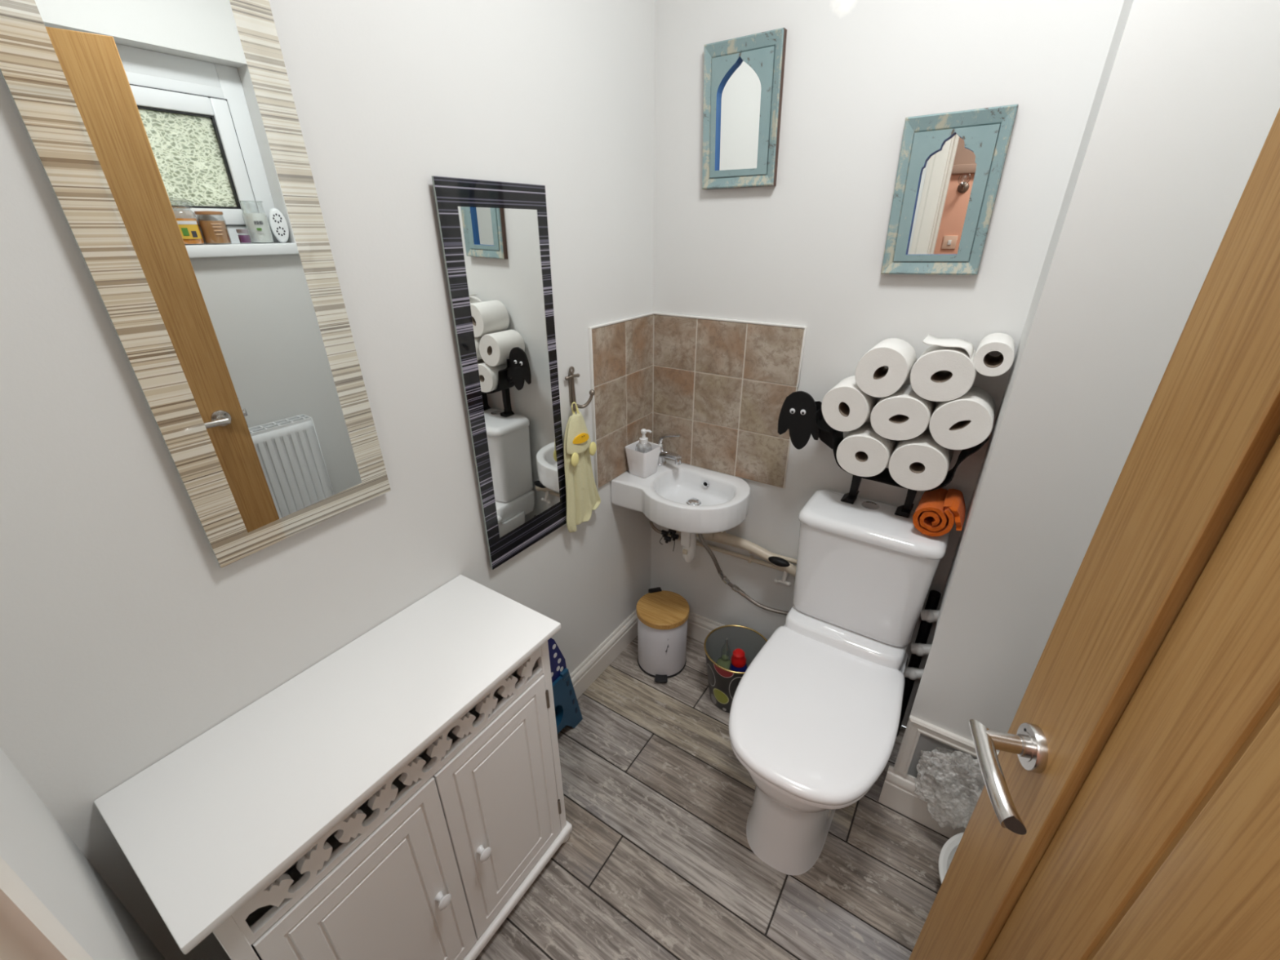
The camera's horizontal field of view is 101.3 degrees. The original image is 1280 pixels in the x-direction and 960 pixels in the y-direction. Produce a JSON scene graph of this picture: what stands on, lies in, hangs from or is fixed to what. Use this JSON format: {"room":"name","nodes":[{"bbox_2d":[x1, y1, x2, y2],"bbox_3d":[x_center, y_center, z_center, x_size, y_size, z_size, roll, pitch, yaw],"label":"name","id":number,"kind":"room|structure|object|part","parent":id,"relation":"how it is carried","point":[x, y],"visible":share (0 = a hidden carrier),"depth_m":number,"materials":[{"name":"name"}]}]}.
{"room":"bathroom","nodes":[
{"label":"bathroom","id":0,"kind":"room"},
{"bbox_2d":[0,747,165,959],"bbox_3d":[-0.610,0.139,0.332,2.430,2.520,0.130,16,30,30],"label":"wall","id":1,"kind":"structure","parent":0,"point":[33,843],"depth_m":0.58,"materials":[{"name":"paint"}]},
{"bbox_2d":[0,856,93,959],"bbox_3d":[-0.058,0.491,0.098,0.924,2.086,0.167,16,30,30],"label":"trim","id":2,"kind":"structure","parent":1,"relation":"attached to","point":[28,931],"depth_m":0.29,"materials":[{"name":"beige wood"}]},
{"bbox_2d":[908,107,1279,959],"bbox_3d":[0.427,0.443,0.328,0.185,1.954,0.779,5,26,10],"label":"door","id":3,"kind":"structure","parent":1,"relation":"in","point":[1127,807],"depth_m":0.45,"materials":[{"name":"brown wood"}]},
{"bbox_3d":[0.418,0.334,0.596,0.058,0.034,0.122,9,27,17],"label":"lever handle","id":4,"kind":"part","parent":3,"relation":"part of","materials":[{"name":"silver metal"}]},
{"bbox_3d":[0.406,0.403,0.311,0.022,1.617,0.512,6,26,14],"label":"boarded panel","id":5,"kind":"part","parent":3,"relation":"part of","materials":[{"name":"brown wood"}]},
{"bbox_2d":[0,0,655,959],"bbox_3d":[-0.417,-0.284,1.210,0.120,2.520,1.730,16,30,30],"label":"wall","id":6,"kind":"structure","parent":0,"point":[125,639],"depth_m":0.91,"materials":[{"name":"paint"}]},
{"bbox_2d":[0,0,391,568],"bbox_3d":[-0.597,-0.391,0.719,0.017,1.060,0.315,16,30,30],"label":"wall mirror","id":7,"kind":"object","parent":6,"relation":"attached to","point":[166,135],"visible":1,"depth_m":0.73,"materials":[{"name":"silver metal"}]},
{"bbox_2d":[431,176,566,569],"bbox_3d":[-0.307,-0.222,1.287,0.017,0.890,0.303,16,30,30],"label":"wall mirror","id":8,"kind":"object","parent":6,"relation":"attached to","point":[495,234],"visible":0.95,"depth_m":1.23,"materials":[{"name":"silver metal"}]},
{"bbox_2d":[457,206,559,537],"bbox_3d":[-0.300,-0.236,1.280,0.005,0.760,0.234,16,30,30],"label":"mirror glass","id":9,"kind":"object","parent":8,"relation":"attached to","point":[502,273],"depth_m":1.25,"materials":[{"name":"silver metal"}]},
{"bbox_2d":[564,366,595,412],"bbox_3d":[-0.170,-0.258,1.474,0.041,0.125,0.090,20,32,35],"label":"coat hook","id":10,"kind":"object","parent":6,"relation":"attached to","point":[570,378],"visible":0.98,"depth_m":1.47,"materials":[{"name":"grey metal"}]},
{"bbox_2d":[564,402,600,532],"bbox_3d":[-0.167,-0.040,1.550,0.044,0.391,0.158,14,29,27],"label":"hand towel","id":11,"kind":"object","parent":10,"relation":"hanging from","point":[583,497],"visible":1,"depth_m":1.54,"materials":[{"name":"yellow fabric"}]},
{"bbox_2d":[566,411,591,454],"bbox_3d":[-0.171,-0.134,1.486,0.020,0.116,0.106,16,30,30],"label":"hood","id":12,"kind":"object","parent":11,"relation":"attached to","point":[578,438],"depth_m":1.47,"materials":[{"name":"yellow fabric"}]},
{"bbox_2d":[569,609,637,698],"bbox_3d":[-0.387,0.835,1.656,0.018,0.116,1.600,16,30,30],"label":"baseboard","id":13,"kind":"structure","parent":6,"relation":"attached to","point":[600,659],"depth_m":1.99,"materials":[{"name":"white wood"}]},
{"bbox_2d":[588,312,653,489],"bbox_3d":[-0.047,-0.262,1.713,0.010,0.511,0.343,16,30,30],"label":"tile backsplash","id":14,"kind":"structure","parent":6,"relation":"attached to","point":[621,351],"depth_m":1.68,"materials":[{"name":"beige tile"}]},
{"bbox_2d":[475,635,949,959],"bbox_3d":[-0.085,1.294,0.892,3.300,0.050,2.750,16,30,30],"label":"floor","id":15,"kind":"structure","parent":0,"point":[657,861],"depth_m":1.39,"materials":[{"name":"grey wood"}]},
{"bbox_2d":[93,574,572,959],"bbox_3d":[-0.491,0.736,1.121,0.327,0.760,0.679,16,30,30],"label":"storage cabinet","id":16,"kind":"object","parent":15,"relation":"on","point":[397,797],"visible":1,"depth_m":0.92,"materials":[{"name":"white paint"}]},
{"bbox_3d":[-0.460,0.847,0.966,0.016,0.566,0.296,16,30,30],"label":"cabinet door","id":17,"kind":"part","parent":16,"relation":"part of","materials":[{"name":"white paint"}]},
{"bbox_3d":[-0.388,0.828,1.034,0.026,0.029,0.029,16,30,30],"label":"knob","id":18,"kind":"part","parent":16,"relation":"part of","materials":[{"name":"white ceramic"}]},
{"bbox_3d":[-0.331,0.790,1.113,0.026,0.029,0.029,16,30,30],"label":"knob","id":19,"kind":"part","parent":16,"relation":"part of","materials":[{"name":"white ceramic"}]},
{"bbox_3d":[-0.298,0.740,1.187,0.016,0.566,0.286,16,30,30],"label":"cabinet door","id":20,"kind":"part","parent":16,"relation":"part of","materials":[{"name":"white paint"}]},
{"bbox_3d":[-0.485,1.036,1.268,0.294,0.026,0.653,16,30,30],"label":"plinth moulding","id":21,"kind":"part","parent":16,"relation":"part of","materials":[{"name":"white paint"}]},
{"bbox_2d":[547,637,582,733],"bbox_3d":[-0.290,0.664,1.635,0.060,0.443,0.250,16,30,30],"label":"bag","id":22,"kind":"object","parent":15,"relation":"on","point":[567,711],"visible":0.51,"depth_m":1.67,"materials":[{"name":"blue fabric"}]},
{"bbox_3d":[-0.277,0.747,1.666,0.026,0.265,0.250,16,30,30],"label":"leg frame","id":23,"kind":"part","parent":22,"relation":"part of","materials":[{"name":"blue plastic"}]},
{"bbox_2d":[635,586,689,683],"bbox_3d":[0.079,0.589,1.990,0.197,0.268,0.219,16,30,30],"label":"pedal bin","id":24,"kind":"object","parent":15,"relation":"on","point":[663,615],"visible":1,"depth_m":1.94,"materials":[{"name":"white metal"}]},
{"bbox_3d":[0.085,0.479,1.948,0.197,0.024,0.197,16,30,30],"label":"bamboo lid","id":25,"kind":"part","parent":24,"relation":"part of","materials":[{"name":"brown wood"}]},
{"bbox_2d":[703,624,767,713],"bbox_3d":[0.337,0.677,1.853,0.231,0.226,0.231,16,30,30],"label":"bucket","id":26,"kind":"object","parent":15,"relation":"on","point":[723,682],"visible":0.67,"depth_m":1.88,"materials":[{"name":"grey metal"}]},
{"bbox_2d":[715,639,731,669],"bbox_3d":[0.302,0.654,1.878,0.064,0.228,0.064,16,30,30],"label":"spray bottle","id":27,"kind":"object","parent":26,"relation":"in","point":[724,661],"visible":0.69,"depth_m":1.86,"materials":[{"name":"green plastic"}]},
{"bbox_2d":[728,648,747,671],"bbox_3d":[0.345,0.679,1.829,0.070,0.229,0.074,16,30,30],"label":"bottle","id":28,"kind":"object","parent":26,"relation":"in","point":[738,663],"visible":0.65,"depth_m":1.78,"materials":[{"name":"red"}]},
{"bbox_2d":[728,489,951,875],"bbox_3d":[0.503,0.554,1.431,0.386,0.814,0.715,16,30,30],"label":"toilet","id":29,"kind":"object","parent":15,"relation":"on","point":[815,716],"visible":0.98,"depth_m":1.38,"materials":[{"name":"white ceramic"}]},
{"bbox_3d":[0.444,0.600,1.353,0.380,0.016,0.494,16,30,30],"label":"seat","id":30,"kind":"part","parent":29,"relation":"part of","materials":[{"name":"white plastic"}]},
{"bbox_3d":[0.444,0.580,1.343,0.386,0.027,0.499,16,30,30],"label":"seat lid","id":31,"kind":"part","parent":29,"relation":"part of","materials":[{"name":"white plastic"}]},
{"bbox_3d":[0.642,0.115,1.451,0.374,0.034,0.192,16,30,30],"label":"cistern lid","id":32,"kind":"part","parent":29,"relation":"part of","materials":[{"name":"white ceramic"}]},
{"bbox_2d":[777,391,989,518],"bbox_3d":[0.626,-0.067,1.429,0.503,0.313,0.100,16,30,30],"label":"toilet roll holder","id":33,"kind":"object","parent":29,"relation":"on","point":[800,414],"visible":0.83,"depth_m":1.45,"materials":[{"name":"black metal"}]},
{"bbox_3d":[0.505,-0.156,1.469,0.111,0.130,0.004,16,30,30],"label":"neck plate","id":34,"kind":"part","parent":33,"relation":"part of","materials":[{"name":"black metal"}]},
{"bbox_3d":[0.610,0.006,1.507,0.039,0.113,0.048,16,30,30],"label":"leg","id":35,"kind":"part","parent":33,"relation":"part of","materials":[{"name":"black metal"}]},
{"bbox_2d":[835,422,897,476],"bbox_3d":[0.617,-0.085,1.425,0.129,0.113,0.132,16,30,30],"label":"toilet roll","id":36,"kind":"object","parent":33,"relation":"on","point":[863,452],"visible":0.95,"depth_m":1.38,"materials":[{"name":"paper"}]},
{"bbox_2d":[821,375,878,431],"bbox_3d":[0.565,-0.207,1.409,0.118,0.122,0.132,16,30,30],"label":"toilet roll","id":37,"kind":"object","parent":36,"relation":"on","point":[845,407],"visible":0.91,"depth_m":1.36,"materials":[{"name":"paper"}]},
{"bbox_2d":[870,384,936,439],"bbox_3d":[0.672,-0.173,1.339,0.132,0.113,0.132,16,30,30],"label":"toilet roll","id":38,"kind":"object","parent":36,"relation":"on","point":[903,415],"visible":0.94,"depth_m":1.29,"materials":[{"name":"paper"}]},
{"bbox_2d":[854,337,916,397],"bbox_3d":[0.622,-0.285,1.326,0.119,0.125,0.132,16,30,30],"label":"toilet roll","id":39,"kind":"object","parent":38,"relation":"on","point":[871,376],"visible":0.99,"depth_m":1.28,"materials":[{"name":"paper"}]},
{"bbox_2d":[910,333,977,401],"bbox_3d":[0.730,-0.269,1.254,0.131,0.135,0.132,16,30,30],"label":"toilet roll","id":40,"kind":"object","parent":38,"relation":"on","point":[945,371],"visible":0.98,"depth_m":1.21,"materials":[{"name":"paper"}]},
{"bbox_2d":[973,333,1014,376],"bbox_3d":[0.812,-0.288,1.201,0.074,0.076,0.132,16,30,30],"label":"toilet roll","id":41,"kind":"object","parent":40,"relation":"on","point":[985,364],"visible":1,"depth_m":1.16,"materials":[{"name":"paper"}]},
{"bbox_3d":[0.732,0.042,1.435,0.039,0.110,0.048,16,30,30],"label":"leg","id":42,"kind":"part","parent":33,"relation":"part of","materials":[{"name":"black metal"}]},
{"bbox_2d":[888,429,953,490],"bbox_3d":[0.727,-0.054,1.358,0.132,0.123,0.132,16,30,30],"label":"toilet roll","id":43,"kind":"object","parent":33,"relation":"on","point":[919,463],"visible":0.98,"depth_m":1.31,"materials":[{"name":"paper"}]},
{"bbox_2d":[928,386,995,449],"bbox_3d":[0.781,-0.151,1.271,0.127,0.125,0.132,16,30,30],"label":"toilet roll","id":44,"kind":"object","parent":43,"relation":"on","point":[966,421],"visible":0.94,"depth_m":1.22,"materials":[{"name":"paper"}]},
{"bbox_2d":[912,488,965,536],"bbox_3d":[0.780,0.081,1.360,0.112,0.091,0.139,16,30,30],"label":"cloth","id":45,"kind":"object","parent":29,"relation":"on","point":[935,513],"visible":0.99,"depth_m":1.32,"materials":[{"name":"orange fabric"}]},
{"bbox_2d":[896,590,941,736],"bbox_3d":[0.867,0.597,1.564,0.090,0.620,0.151,-22,33,-37],"label":"pipe","id":46,"kind":"object","parent":15,"relation":"on","point":[930,614],"visible":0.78,"depth_m":1.56,"materials":[{"name":"black metal"}]},
{"bbox_2d":[938,831,964,884],"bbox_3d":[0.870,1.027,1.261,0.292,0.107,0.292,16,30,30],"label":"bowl","id":47,"kind":"object","parent":15,"relation":"on","point":[948,850],"visible":0.09,"depth_m":1.33,"materials":[{"name":"white ceramic"}]},
{"bbox_2d":[650,0,1124,727],"bbox_3d":[0.769,-0.366,1.374,1.900,2.520,0.120,16,30,30],"label":"wall","id":48,"kind":"structure","parent":0,"point":[806,249],"depth_m":1.32,"materials":[{"name":"paint"}]},
{"bbox_2d":[610,434,796,577],"bbox_3d":[0.212,0.118,1.731,0.604,0.471,0.300,16,30,30],"label":"basin","id":49,"kind":"object","parent":48,"relation":"attached to","point":[691,500],"visible":0.98,"depth_m":1.76,"materials":[{"name":"white ceramic"}]},
{"bbox_2d":[625,440,661,478],"bbox_3d":[0.010,-0.070,1.790,0.092,0.098,0.092,19,32,35],"label":"tumbler","id":50,"kind":"object","parent":49,"relation":"on","point":[642,462],"visible":0.92,"depth_m":1.77,"materials":[{"name":"white ceramic"}]},
{"bbox_2d":[635,428,652,449],"bbox_3d":[0.012,-0.099,1.772,0.058,0.153,0.058,16,30,30],"label":"soap pump bottle","id":51,"kind":"object","parent":50,"relation":"in","point":[643,439],"visible":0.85,"depth_m":1.74,"materials":[{"name":"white plastic"}]},
{"bbox_2d":[655,434,681,466],"bbox_3d":[0.099,-0.110,1.824,0.132,0.140,0.070,16,30,30],"label":"mixer tap","id":52,"kind":"object","parent":49,"relation":"on","point":[664,454],"depth_m":1.83,"materials":[{"name":"silver metal"}]},
{"bbox_3d":[0.140,0.053,1.752,0.432,0.090,0.300,16,30,30],"label":"bowl","id":53,"kind":"part","parent":49,"relation":"part of","materials":[{"name":"white ceramic"}]},
{"bbox_2d":[697,533,788,615],"bbox_3d":[0.375,0.284,1.787,0.368,0.353,0.048,8,27,16],"label":"flexible hose","id":54,"kind":"object","parent":49,"relation":"attached to","point":[724,578],"visible":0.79,"depth_m":1.83,"materials":[{"name":"metal"}]},
{"bbox_2d":[667,533,783,571],"bbox_3d":[0.326,0.266,1.907,0.510,0.033,0.024,16,30,30],"label":"pipe","id":55,"kind":"object","parent":48,"relation":"attached to","point":[750,559],"visible":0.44,"depth_m":1.88,"materials":[{"name":"beige"}]},
{"bbox_2d":[773,570,791,586],"bbox_3d":[0.490,0.328,1.787,0.059,0.059,0.039,16,30,30],"label":"valve","id":56,"kind":"object","parent":55,"relation":"attached to","point":[785,574],"visible":0.91,"depth_m":1.78,"materials":[{"name":"white plastic"}]},
{"bbox_2d":[652,311,806,488],"bbox_3d":[0.255,-0.263,1.713,0.513,0.511,0.010,16,30,30],"label":"tile backsplash","id":57,"kind":"structure","parent":48,"relation":"attached to","point":[722,385],"depth_m":1.69,"materials":[{"name":"brown tile"}]},
{"bbox_3d":[0.254,-0.414,1.640,0.513,0.174,0.010,16,30,30],"label":"edge trim","id":58,"kind":"part","parent":57,"relation":"part of","materials":[{"name":"white plastic"}]},
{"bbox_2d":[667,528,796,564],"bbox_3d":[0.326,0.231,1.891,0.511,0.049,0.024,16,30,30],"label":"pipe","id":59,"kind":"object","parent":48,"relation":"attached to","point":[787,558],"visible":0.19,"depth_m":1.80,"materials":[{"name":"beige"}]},
{"bbox_2d":[702,27,786,190],"bbox_3d":[0.262,-0.948,1.368,0.221,0.329,0.024,16,30,30],"label":"wall mirror","id":60,"kind":"object","parent":48,"relation":"attached to","point":[744,76],"visible":1,"depth_m":1.36,"materials":[{"name":"teal paint"}]},
{"bbox_2d":[717,58,760,170],"bbox_3d":[0.267,-0.950,1.375,0.175,0.270,0.003,16,30,30],"label":"mirror glass","id":61,"kind":"object","parent":60,"relation":"attached to","point":[739,92],"depth_m":1.38,"materials":[{"name":"silver metal"}]},
{"bbox_3d":[0.262,-0.947,1.369,0.175,0.270,0.015,16,30,30],"label":"arched panel","id":62,"kind":"part","parent":60,"relation":"part of","materials":[{"name":"teal paint"}]},
{"bbox_2d":[686,611,909,728],"bbox_3d":[0.463,0.666,2.004,1.012,0.116,0.018,16,30,30],"label":"baseboard","id":63,"kind":"structure","parent":48,"relation":"attached to","point":[699,627],"depth_m":2.12,"materials":[{"name":"white wood"}]},
{"bbox_2d":[880,104,1018,275],"bbox_3d":[0.691,-0.645,1.200,0.216,0.332,0.024,16,30,30],"label":"wall mirror","id":64,"kind":"object","parent":48,"relation":"attached to","point":[951,164],"visible":1,"depth_m":1.19,"materials":[{"name":"teal paint"}]},
{"bbox_2d":[906,133,976,254],"bbox_3d":[0.696,-0.648,1.207,0.167,0.270,0.003,16,30,30],"label":"mirror glass","id":65,"kind":"object","parent":64,"relation":"attached to","point":[947,175],"depth_m":1.21,"materials":[{"name":"silver metal"}]},
{"bbox_3d":[0.691,-0.644,1.201,0.167,0.270,0.015,16,30,30],"label":"arched panel","id":66,"kind":"part","parent":64,"relation":"part of","materials":[{"name":"teal paint"}]},
{"bbox_2d":[906,0,1279,803],"bbox_3d":[1.020,-0.184,0.995,0.518,2.520,0.305,16,30,30],"label":"wall","id":67,"kind":"structure","parent":0,"point":[1185,106],"depth_m":0.91,"materials":[{"name":"paint"}]},
{"bbox_2d":[878,764,974,838],"bbox_3d":[0.929,0.945,1.392,0.530,0.142,0.018,16,30,30],"label":"baseboard","id":68,"kind":"structure","parent":67,"relation":"attached to","point":[897,791],"depth_m":1.48,"materials":[{"name":"white wood"}]},
{"bbox_2d":[893,715,998,776],"bbox_3d":[0.935,0.787,1.314,0.518,0.210,0.014,16,30,30],"label":"trim","id":69,"kind":"structure","parent":67,"relation":"attached to","point":[915,726],"depth_m":1.39,"materials":[{"name":"white wood"}]},
{"bbox_2d":[913,746,985,828],"bbox_3d":[0.822,0.794,1.375,0.180,0.238,0.105,16,30,30],"label":"bubble wrap","id":70,"kind":"object","parent":67,"relation":"in","point":[950,771],"visible":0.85,"depth_m":1.37,"materials":[{"name":"clear plastic"}]}
]}

